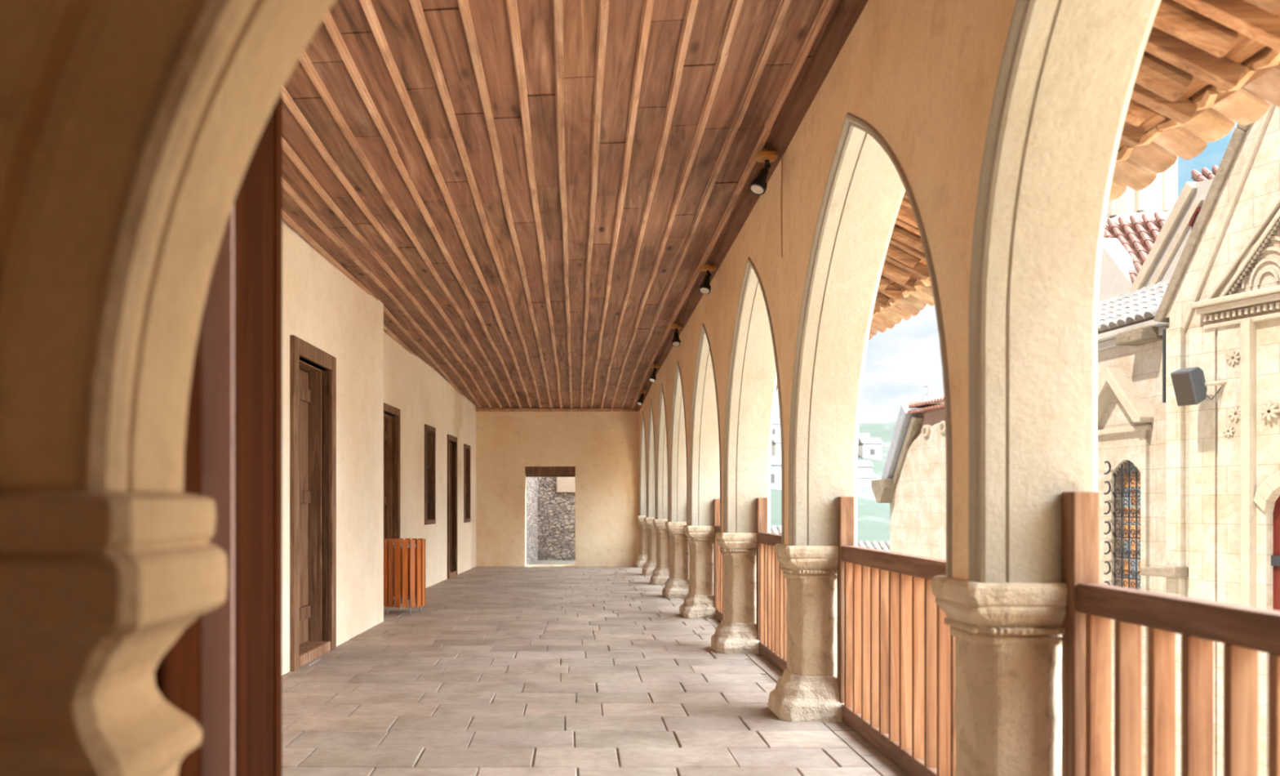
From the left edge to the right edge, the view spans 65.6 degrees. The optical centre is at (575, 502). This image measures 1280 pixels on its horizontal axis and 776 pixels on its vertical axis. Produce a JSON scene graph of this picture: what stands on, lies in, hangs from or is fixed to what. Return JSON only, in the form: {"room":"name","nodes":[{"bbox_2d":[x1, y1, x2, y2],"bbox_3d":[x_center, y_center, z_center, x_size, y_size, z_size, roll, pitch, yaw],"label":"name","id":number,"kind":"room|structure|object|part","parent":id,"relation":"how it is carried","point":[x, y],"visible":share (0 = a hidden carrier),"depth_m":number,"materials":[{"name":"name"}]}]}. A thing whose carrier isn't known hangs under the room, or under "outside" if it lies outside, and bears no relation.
{"room":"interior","nodes":[
{"label":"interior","id":0,"kind":"room"},
{"bbox_2d":[0,0,335,493],"bbox_3d":[-0.605,-1.245,1.325,3.991,2.510,0.250,0,0,0],"label":"wall","id":1,"kind":"structure","parent":0,"point":[131,131],"depth_m":1.21,"materials":[{"name":"paint"}]},
{"bbox_2d":[154,90,282,775],"bbox_3d":[-0.753,0.000,1.942,0.344,2.600,0.924,0,0,0],"label":"open door","id":2,"kind":"structure","parent":1,"relation":"in","point":[224,670],"depth_m":1.80,"materials":[{"name":"brown wood"}]},
{"bbox_3d":[-0.770,0.000,1.558,0.310,2.600,0.155,0,0,0],"label":"jamb post","id":3,"kind":"part","parent":2,"relation":"part of","materials":[{"name":"beige stone"}]},
{"bbox_2d":[282,218,383,674],"bbox_3d":[-2.602,-0.525,4.500,0.600,3.850,12.824,0,0,2],"label":"wall","id":4,"kind":"structure","parent":0,"point":[322,307],"depth_m":9.28,"materials":[{"name":"beige paint"}]},
{"bbox_2d":[289,334,336,671],"bbox_3d":[-2.307,-0.025,8.264,0.305,2.650,1.300,0,0,2],"label":"door","id":5,"kind":"structure","parent":4,"relation":"in","point":[313,371],"depth_m":8.69,"materials":[{"name":"brown wood"}]},
{"bbox_2d":[383,330,475,587],"bbox_3d":[-2.490,-0.525,15.600,0.449,3.850,9.434,0,0,3],"label":"wall","id":6,"kind":"structure","parent":0,"point":[423,396],"depth_m":15.34,"materials":[{"name":"beige paint"}]},
{"bbox_2d":[383,402,400,539],"bbox_3d":[-2.516,-0.005,12.790,0.280,2.610,1.170,0,0,3],"label":"door","id":7,"kind":"structure","parent":6,"relation":"in","point":[392,415],"depth_m":13.19,"materials":[{"name":"brown wood"}]},
{"bbox_2d":[424,423,435,524],"bbox_3d":[-2.328,-0.435,15.443,0.170,1.530,0.780,0,0,3],"label":"window","id":8,"kind":"structure","parent":6,"relation":"in","point":[429,431],"depth_m":15.76,"materials":[{"name":"brown wood"}]},
{"bbox_2d":[447,434,457,578],"bbox_3d":[-2.279,0.035,17.425,0.270,2.530,0.980,0,0,3],"label":"door","id":9,"kind":"structure","parent":6,"relation":"in","point":[451,440],"depth_m":17.77,"materials":[{"name":"brown wood"}]},
{"bbox_2d":[463,443,471,522],"bbox_3d":[-2.146,-0.375,19.083,0.170,1.490,0.680,0,0,3],"label":"window","id":10,"kind":"structure","parent":6,"relation":"in","point":[467,448],"depth_m":19.35,"materials":[{"name":"brown wood"}]},
{"bbox_2d":[526,476,537,564],"bbox_3d":[-1.195,-0.450,21.780,0.710,3.700,1.840,0,0,0],"label":"wall","id":11,"kind":"structure","parent":0,"point":[531,482],"depth_m":21.72,"materials":[{"name":"grey stone"}]},
{"bbox_2d":[526,560,574,564],"bbox_3d":[-0.255,1.316,21.770,2.490,0.029,2.500,0,0,0],"label":"paving","id":12,"kind":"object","parent":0,"point":[537,562],"visible":0.31,"depth_m":21.54,"materials":[{"name":"beige stone"}]},
{"bbox_2d":[537,476,575,559],"bbox_3d":[0.300,-0.450,22.850,2.600,3.700,0.500,0,0,0],"label":"wall","id":13,"kind":"structure","parent":0,"point":[556,510],"depth_m":22.60,"materials":[{"name":"grey stone"}]},
{"bbox_2d":[556,476,575,492],"bbox_3d":[0.565,-1.125,22.582,1.970,1.750,0.035,0,0,0],"label":"trim","id":14,"kind":"structure","parent":13,"relation":"attached to","point":[564,484],"depth_m":22.57,"materials":[{"name":"beige paint"}]},
{"bbox_2d":[475,406,639,566],"bbox_3d":[-0.350,-0.950,20.575,4.700,4.700,0.550,0,0,0],"label":"wall","id":15,"kind":"structure","parent":0,"point":[602,446],"depth_m":20.30,"materials":[{"name":"paint"}]},
{"bbox_2d":[524,466,575,476],"bbox_3d":[-0.515,-0.655,20.590,1.130,0.210,0.540,0,0,0],"label":"lintel","id":16,"kind":"object","parent":15,"relation":"attached to","point":[530,471],"visible":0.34,"depth_m":20.32,"materials":[{"name":"brown wood"}]},
{"bbox_2d":[475,408,639,411],"bbox_3d":[-0.400,-1.900,20.262,3.400,0.060,0.065,0,0,0],"label":"trim","id":17,"kind":"structure","parent":15,"relation":"attached to","point":[477,409],"depth_m":20.23,"materials":[{"name":"brown wood"}]},
{"bbox_2d":[282,0,839,409],"bbox_3d":[-0.710,-2.137,10.669,4.096,0.463,19.293,0,0,0],"label":"ceiling","id":18,"kind":"structure","parent":0,"point":[531,194],"depth_m":6.34,"materials":[{"name":"brown wood"}]},
{"bbox_2d":[282,560,909,775],"bbox_3d":[-0.465,1.390,11.050,4.570,0.180,25.900,0,0,0],"label":"floor","id":19,"kind":"structure","parent":0,"point":[388,672],"depth_m":6.69,"materials":[{"name":"stone"}]},
{"bbox_2d":[383,537,425,614],"bbox_3d":[-2.020,0.863,11.720,0.493,0.875,0.491,0,0,0],"label":"bin","id":20,"kind":"object","parent":19,"relation":"on","point":[404,560],"visible":1,"depth_m":11.55,"materials":[{"name":"brown wood"}]},
{"bbox_3d":[-1.922,1.200,11.540,0.020,0.200,0.020,0,0,-23],"label":"leg","id":21,"kind":"part","parent":20,"relation":"part of","materials":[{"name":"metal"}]},
{"bbox_2d":[635,515,647,567],"bbox_3d":[1.465,0.785,20.219,0.488,1.056,0.486,0,0,0],"label":"stone pier","id":22,"kind":"object","parent":19,"relation":"on","point":[642,558],"visible":0.52,"depth_m":20.07,"materials":[{"name":"beige stone"}]},
{"bbox_2d":[641,516,656,574],"bbox_3d":[1.467,0.785,18.052,0.484,1.056,0.481,0,0,0],"label":"stone pier","id":23,"kind":"object","parent":19,"relation":"on","point":[650,565],"visible":0.48,"depth_m":17.91,"materials":[{"name":"beige stone"}]},
{"bbox_2d":[649,518,669,584],"bbox_3d":[1.466,0.784,16.047,0.485,1.054,0.490,0,0,0],"label":"stone pier","id":24,"kind":"object","parent":19,"relation":"on","point":[660,574],"visible":0.62,"depth_m":15.91,"materials":[{"name":"beige stone"}]},
{"bbox_2d":[662,520,688,598],"bbox_3d":[1.464,0.784,13.795,0.481,1.055,0.481,0,0,0],"label":"stone pier","id":25,"kind":"object","parent":19,"relation":"on","point":[677,585],"visible":0.72,"depth_m":13.66,"materials":[{"name":"beige stone"}]},
{"bbox_2d":[679,524,715,618],"bbox_3d":[1.461,0.785,11.419,0.487,1.055,0.486,0,0,0],"label":"stone pier","id":26,"kind":"object","parent":19,"relation":"on","point":[699,602],"visible":0.83,"depth_m":11.28,"materials":[{"name":"beige stone"}]},
{"bbox_2d":[713,498,723,621],"bbox_3d":[1.620,0.623,10.100,0.086,1.353,2.350,0,0,0],"label":"wooden railing","id":27,"kind":"object","parent":19,"relation":"on","point":[717,557],"visible":0.15,"depth_m":11.10,"materials":[{"name":"brown wood"}]},
{"bbox_3d":[1.620,0.628,11.235,0.086,1.345,0.080,0,0,0],"label":"post","id":28,"kind":"part","parent":27,"relation":"part of","materials":[{"name":"brown wood"}]},
{"bbox_3d":[1.623,0.299,10.100,0.075,0.092,2.190,0,0,0],"label":"rail","id":29,"kind":"part","parent":27,"relation":"part of","materials":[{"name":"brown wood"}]},
{"bbox_3d":[1.620,1.245,10.100,0.070,0.100,2.190,0,0,0],"label":"rail","id":30,"kind":"part","parent":27,"relation":"part of","materials":[{"name":"brown wood"}]},
{"bbox_2d":[711,531,759,653],"bbox_3d":[1.467,0.784,8.774,0.485,1.053,0.485,0,0,0],"label":"stone pier","id":31,"kind":"object","parent":19,"relation":"on","point":[736,633],"visible":0.81,"depth_m":8.64,"materials":[{"name":"beige stone"}]},
{"bbox_2d":[755,497,786,671],"bbox_3d":[1.620,0.627,7.450,0.086,1.346,2.370,0,0,0],"label":"wooden railing","id":32,"kind":"object","parent":19,"relation":"on","point":[771,584],"visible":0.4,"depth_m":8.15,"materials":[{"name":"brown wood"}]},
{"bbox_3d":[1.620,0.627,8.595,0.086,1.346,0.080,0,0,0],"label":"post","id":33,"kind":"part","parent":32,"relation":"part of","materials":[{"name":"brown wood"}]},
{"bbox_3d":[1.623,0.299,7.450,0.075,0.092,2.210,0,0,0],"label":"rail","id":34,"kind":"part","parent":32,"relation":"part of","materials":[{"name":"brown wood"}]},
{"bbox_3d":[1.620,1.245,7.450,0.070,0.100,2.210,0,0,0],"label":"rail","id":35,"kind":"part","parent":32,"relation":"part of","materials":[{"name":"brown wood"}]},
{"bbox_2d":[768,543,844,722],"bbox_3d":[1.462,0.784,6.123,0.486,1.055,0.485,0,0,0],"label":"stone pier","id":36,"kind":"object","parent":19,"relation":"on","point":[807,690],"visible":0.82,"depth_m":5.97,"materials":[{"name":"beige stone"}]},
{"bbox_2d":[836,496,955,775],"bbox_3d":[1.620,0.631,4.740,0.086,1.338,2.470,0,0,0],"label":"wooden railing","id":37,"kind":"object","parent":19,"relation":"on","point":[895,648],"visible":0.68,"depth_m":4.98,"materials":[{"name":"brown wood"}]},
{"bbox_3d":[1.620,0.631,5.935,0.086,1.338,0.080,0,0,0],"label":"post","id":38,"kind":"part","parent":37,"relation":"part of","materials":[{"name":"brown wood"}]},
{"bbox_3d":[1.620,1.245,4.740,0.070,0.100,2.310,0,0,0],"label":"rail","id":39,"kind":"part","parent":37,"relation":"part of","materials":[{"name":"brown wood"}]},
{"bbox_3d":[1.623,0.299,4.740,0.075,0.092,2.310,0,0,0],"label":"rail","id":40,"kind":"part","parent":37,"relation":"part of","materials":[{"name":"brown wood"}]},
{"bbox_2d":[930,575,1067,775],"bbox_3d":[1.465,0.785,3.362,0.496,1.054,0.495,0,0,0],"label":"stone pier","id":41,"kind":"object","parent":19,"relation":"on","point":[1008,635],"visible":0.88,"depth_m":3.22,"materials":[{"name":"beige stone"}]},
{"bbox_2d":[1062,491,1279,775],"bbox_3d":[1.620,0.630,2.408,0.086,1.339,1.615,0,0,0],"label":"wooden railing","id":42,"kind":"object","parent":19,"relation":"on","point":[1091,606],"visible":1,"depth_m":2.76,"materials":[{"name":"brown wood"}]},
{"bbox_3d":[1.620,0.632,3.175,0.086,1.337,0.080,0,0,0],"label":"post","id":43,"kind":"part","parent":42,"relation":"part of","materials":[{"name":"brown wood"}]},
{"bbox_3d":[1.623,0.299,2.408,0.075,0.092,1.455,0,0,0],"label":"rail","id":44,"kind":"part","parent":42,"relation":"part of","materials":[{"name":"brown wood"}]},
{"bbox_2d":[639,0,1160,582],"bbox_3d":[1.504,-0.625,9.250,0.413,4.050,22.300,0,0,0],"label":"wall","id":45,"kind":"structure","parent":0,"point":[1000,123],"depth_m":3.48,"materials":[{"name":"paint"}]},
{"bbox_2d":[636,390,646,404],"bbox_3d":[1.176,-1.869,17.580,0.179,0.262,0.154,0,0,-11],"label":"spotlight","id":46,"kind":"object","parent":45,"relation":"attached to","point":[639,402],"visible":1,"depth_m":17.54,"materials":[{"name":"black metal"}]},
{"bbox_2d":[648,364,659,382],"bbox_3d":[1.181,-1.951,14.876,0.179,0.262,0.154,0,0,-23],"label":"spotlight","id":47,"kind":"object","parent":45,"relation":"attached to","point":[652,377],"visible":1,"depth_m":14.84,"materials":[{"name":"black metal"}]},
{"bbox_2d":[670,324,682,346],"bbox_3d":[1.195,-1.983,11.719,0.154,0.262,0.179,0,0,38],"label":"spotlight","id":48,"kind":"object","parent":45,"relation":"attached to","point":[676,341],"visible":1,"depth_m":11.69,"materials":[{"name":"black metal"}]},
{"bbox_2d":[698,264,715,293],"bbox_3d":[1.183,-2.012,8.924,0.179,0.262,0.154,0,0,-29],"label":"spotlight","id":49,"kind":"object","parent":45,"relation":"attached to","point":[704,287],"visible":1,"depth_m":8.89,"materials":[{"name":"black metal"}]},
{"bbox_2d":[635,0,868,410],"bbox_3d":[1.274,-2.117,10.875,0.133,0.472,18.850,0,0,0],"label":"wooden beam","id":50,"kind":"structure","parent":45,"relation":"attached to","point":[846,13],"depth_m":5.69,"materials":[{"name":"brown wood"}]},
{"bbox_2d":[749,150,777,194],"bbox_3d":[1.173,-2.058,6.185,0.179,0.262,0.154,0,0,0],"label":"spotlight","id":51,"kind":"object","parent":45,"relation":"attached to","point":[758,185],"visible":1,"depth_m":6.15,"materials":[{"name":"black metal"}]},
{"bbox_2d":[781,157,782,257],"bbox_3d":[1.304,-1.864,6.255,0.008,0.628,0.017,0,0,0],"label":"cable","id":52,"kind":"object","parent":45,"relation":"attached to","point":[781,157],"visible":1,"depth_m":6.25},
{"bbox_3d":[-1.593,0.937,1.325,2.015,0.826,0.250,0,0,0],"label":"door frame","id":53,"kind":"structure","parent":0,"visible":0},
{"bbox_2d":[0,489,227,775],"bbox_3d":[-1.554,0.260,1.305,2.092,0.551,0.330,0,0,0],"label":"capital","id":54,"kind":"object","parent":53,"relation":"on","point":[96,587],"visible":1,"depth_m":1.20,"materials":[{"name":"stone"}]},
{"bbox_3d":[20.900,5.450,23.000,38.200,0.300,74.000,0,0,0],"label":"ground","id":55,"kind":"structure","parent":0,"visible":0},
{"bbox_2d":[770,525,781,534],"bbox_3d":[5.100,3.280,28.955,2.800,5.239,8.730,0,0,0],"label":"house","id":56,"kind":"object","parent":55,"relation":"on","point":[777,530],"visible":0.02,"depth_m":28.78,"materials":[{"name":"tile"}]},
{"bbox_2d":[857,540,889,551],"bbox_3d":[8.700,3.194,28.465,4.000,4.212,5.470,0,0,0],"label":"house","id":57,"kind":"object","parent":55,"relation":"on","point":[882,545],"visible":0.07,"depth_m":28.25,"materials":[{"name":"tile"}]},
{"bbox_2d":[871,385,946,559],"bbox_3d":[8.523,1.688,21.001,2.780,8.519,4.577,0,0,-6],"label":"building","id":58,"kind":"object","parent":55,"relation":"on","point":[913,480],"visible":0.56,"depth_m":21.35,"materials":[{"name":"stone"}]},
{"bbox_3d":[7.725,-2.396,21.796,0.028,0.352,0.248,0,0,-6],"label":"rooftop frame","id":59,"kind":"part","parent":58,"relation":"part of","materials":[{"name":"metal"}]},
{"bbox_2d":[1060,102,1279,775],"bbox_3d":[9.597,-2.029,15.609,4.576,14.657,15.001,0,0,12],"label":"church","id":60,"kind":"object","parent":55,"relation":"on","point":[1189,495],"visible":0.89,"depth_m":12.68,"materials":[{"name":"stone"}]},
{"bbox_2d":[1103,460,1140,588],"bbox_3d":[8.068,0.398,14.546,0.157,2.112,0.733,0,0,-6],"label":"iron grille","id":61,"kind":"object","parent":60,"relation":"attached to","point":[1116,468],"depth_m":14.80,"materials":[{"name":"black metal"}]},
{"bbox_2d":[1097,367,1154,435],"bbox_3d":[7.987,-1.519,14.667,0.270,0.975,1.467,0,0,-6],"label":"hood","id":62,"kind":"object","parent":60,"relation":"attached to","point":[1126,395],"depth_m":14.42,"materials":[{"name":"stone"}]},
{"bbox_3d":[8.254,-0.350,14.808,0.010,0.220,0.129,0,0,-6],"label":"amber pane","id":63,"kind":"part","parent":60,"relation":"part of","materials":[{"name":"orange glass"}]},
{"bbox_3d":[8.254,0.173,14.808,0.010,0.220,0.129,0,0,-6],"label":"amber pane","id":64,"kind":"part","parent":60,"relation":"part of","materials":[{"name":"orange glass"}]},
{"bbox_3d":[8.254,0.434,14.808,0.010,0.220,0.129,0,0,-6],"label":"amber pane","id":65,"kind":"part","parent":60,"relation":"part of","materials":[{"name":"orange glass"}]},
{"bbox_3d":[8.254,0.957,14.808,0.010,0.220,0.129,0,0,-6],"label":"amber pane","id":66,"kind":"part","parent":60,"relation":"part of","materials":[{"name":"orange glass"}]},
{"bbox_3d":[8.254,1.218,14.808,0.010,0.220,0.129,0,0,-6],"label":"amber pane","id":67,"kind":"part","parent":60,"relation":"part of","materials":[{"name":"orange glass"}]},
{"bbox_3d":[7.916,-2.434,15.440,0.250,0.220,3.686,0,0,-6],"label":"eave moulding","id":68,"kind":"part","parent":60,"relation":"part of","materials":[{"name":"beige stone"}]},
{"bbox_3d":[8.271,-0.350,14.647,0.010,0.220,0.129,0,0,-6],"label":"amber pane","id":69,"kind":"part","parent":60,"relation":"part of","materials":[{"name":"orange glass"}]},
{"bbox_3d":[8.271,-0.089,14.647,0.010,0.220,0.129,0,0,-6],"label":"amber pane","id":70,"kind":"part","parent":60,"relation":"part of","materials":[{"name":"orange glass"}]},
{"bbox_3d":[8.271,0.173,14.647,0.010,0.220,0.129,0,0,-6],"label":"amber pane","id":71,"kind":"part","parent":60,"relation":"part of","materials":[{"name":"orange glass"}]},
{"bbox_3d":[8.271,0.434,14.647,0.010,0.220,0.129,0,0,-6],"label":"amber pane","id":72,"kind":"part","parent":60,"relation":"part of","materials":[{"name":"orange glass"}]},
{"bbox_3d":[8.271,0.696,14.647,0.010,0.220,0.129,0,0,-6],"label":"amber pane","id":73,"kind":"part","parent":60,"relation":"part of","materials":[{"name":"orange glass"}]},
{"bbox_3d":[8.271,1.218,14.647,0.010,0.220,0.129,0,0,-6],"label":"amber pane","id":74,"kind":"part","parent":60,"relation":"part of","materials":[{"name":"orange glass"}]},
{"bbox_3d":[7.996,-2.356,14.008,0.390,0.180,0.569,0,0,-6],"label":"water spout","id":75,"kind":"part","parent":60,"relation":"part of","materials":[{"name":"beige stone"}]},
{"bbox_3d":[9.669,-4.074,15.976,0.150,1.332,1.340,0,0,-6],"label":"transept moulding","id":76,"kind":"part","parent":60,"relation":"part of","materials":[{"name":"stone"}]},
{"bbox_2d":[1170,366,1226,405],"bbox_3d":[7.789,-1.454,12.396,0.638,0.469,0.323,0,0,-9],"label":"loudspeaker","id":77,"kind":"object","parent":60,"relation":"attached to","point":[1189,384],"visible":1,"depth_m":12.30,"materials":[{"name":"grey plastic"}]},
{"bbox_2d":[1170,371,1195,404],"bbox_3d":[7.572,-1.421,12.338,0.142,0.388,0.230,0,0,-24],"label":"grille","id":78,"kind":"object","parent":77,"relation":"attached to","point":[1184,383],"depth_m":12.31,"materials":[{"name":"grey metal"}]},
{"bbox_3d":[8.162,-3.846,12.186,0.100,3.320,1.560,0,0,-21],"label":"gable moulding","id":79,"kind":"part","parent":60,"relation":"part of","materials":[{"name":"stone"}]},
{"bbox_3d":[8.801,-2.365,10.314,0.250,0.350,4.937,0,0,-21],"label":"cornice","id":80,"kind":"part","parent":60,"relation":"part of","materials":[{"name":"stone"}]},
{"bbox_3d":[8.188,-3.075,12.091,0.463,1.118,0.990,0,0,0],"label":"gable moulding","id":81,"kind":"part","parent":60,"relation":"part of","materials":[{"name":"stone"}]},
{"bbox_3d":[8.252,-3.126,11.896,0.140,1.181,1.036,0,0,-21],"label":"gable moulding","id":82,"kind":"part","parent":60,"relation":"part of","materials":[{"name":"stone"}]},
{"bbox_3d":[8.620,2.495,11.385,0.040,5.610,1.150,0,0,-21],"label":"red door","id":83,"kind":"part","parent":60,"relation":"part of","materials":[{"name":"red wood"}]},
{"label":"outside","id":84,"kind":"structure","parent":0,"visible":0},
{"bbox_2d":[770,416,896,542],"bbox_3d":[96.000,-7.470,171.500,232.000,49.602,253.000,0,0,0],"label":"hillside","id":85,"kind":"structure","parent":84,"point":[873,517],"depth_m":97.42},
{"bbox_2d":[770,455,781,489],"bbox_3d":[21.024,-2.528,108.000,3.600,5.200,3.600,0,0,0],"label":"house","id":86,"kind":"structure","parent":85,"relation":"on","point":[775,464],"depth_m":106.40,"materials":[{"name":"paint"}]},
{"bbox_2d":[771,436,781,455],"bbox_3d":[34.395,-8.359,165.000,3.600,5.200,3.600,0,0,-8],"label":"house","id":87,"kind":"structure","parent":85,"relation":"on","point":[776,441],"depth_m":163.47,"materials":[{"name":"tile"}]},
{"bbox_2d":[772,418,780,436],"bbox_3d":[36.452,-13.054,184.000,3.600,5.200,3.600,0,0,1],"label":"house","id":88,"kind":"structure","parent":85,"relation":"on","point":[776,422],"depth_m":182.37,"materials":[{"name":"tile"}]},
{"bbox_2d":[857,432,869,439],"bbox_3d":[54.872,-10.837,191.000,3.600,5.200,3.600,0,0,15],"label":"house","id":89,"kind":"structure","parent":85,"relation":"on","point":[864,434],"depth_m":189.91,"materials":[{"name":"tile"}]},
{"bbox_2d":[857,460,873,470],"bbox_3d":[43.776,-4.005,153.000,3.600,5.200,3.600,0,0,-1],"label":"house","id":90,"kind":"structure","parent":85,"relation":"on","point":[861,464],"depth_m":151.56,"materials":[{"name":"paint"}]},
{"bbox_2d":[857,469,879,499],"bbox_3d":[32.680,-1.327,115.000,3.600,5.200,3.600,0,0,-17],"label":"house","id":91,"kind":"structure","parent":85,"relation":"on","point":[864,477],"depth_m":113.57,"materials":[{"name":"paint"}]},
{"bbox_2d":[857,437,883,459],"bbox_3d":[51.124,-8.702,172.000,3.600,5.200,3.600,0,0,0],"label":"house","id":92,"kind":"structure","parent":85,"relation":"on","point":[868,447],"depth_m":170.40,"materials":[{"name":"paint"}]},
{"bbox_3d":[-0.480,-3.245,9.500,5.840,3.210,22.800,0,0,0],"label":"roof","id":93,"kind":"structure","parent":0,"visible":0},
{"bbox_2d":[776,0,1279,390],"bbox_3d":[2.042,-1.776,10.614,1.084,0.710,19.686,0,0,0],"label":"tiled eave","id":94,"kind":"object","parent":93,"relation":"attached to","point":[1206,67],"visible":0.09,"depth_m":3.68,"materials":[{"name":"brown wood"}]}
]}

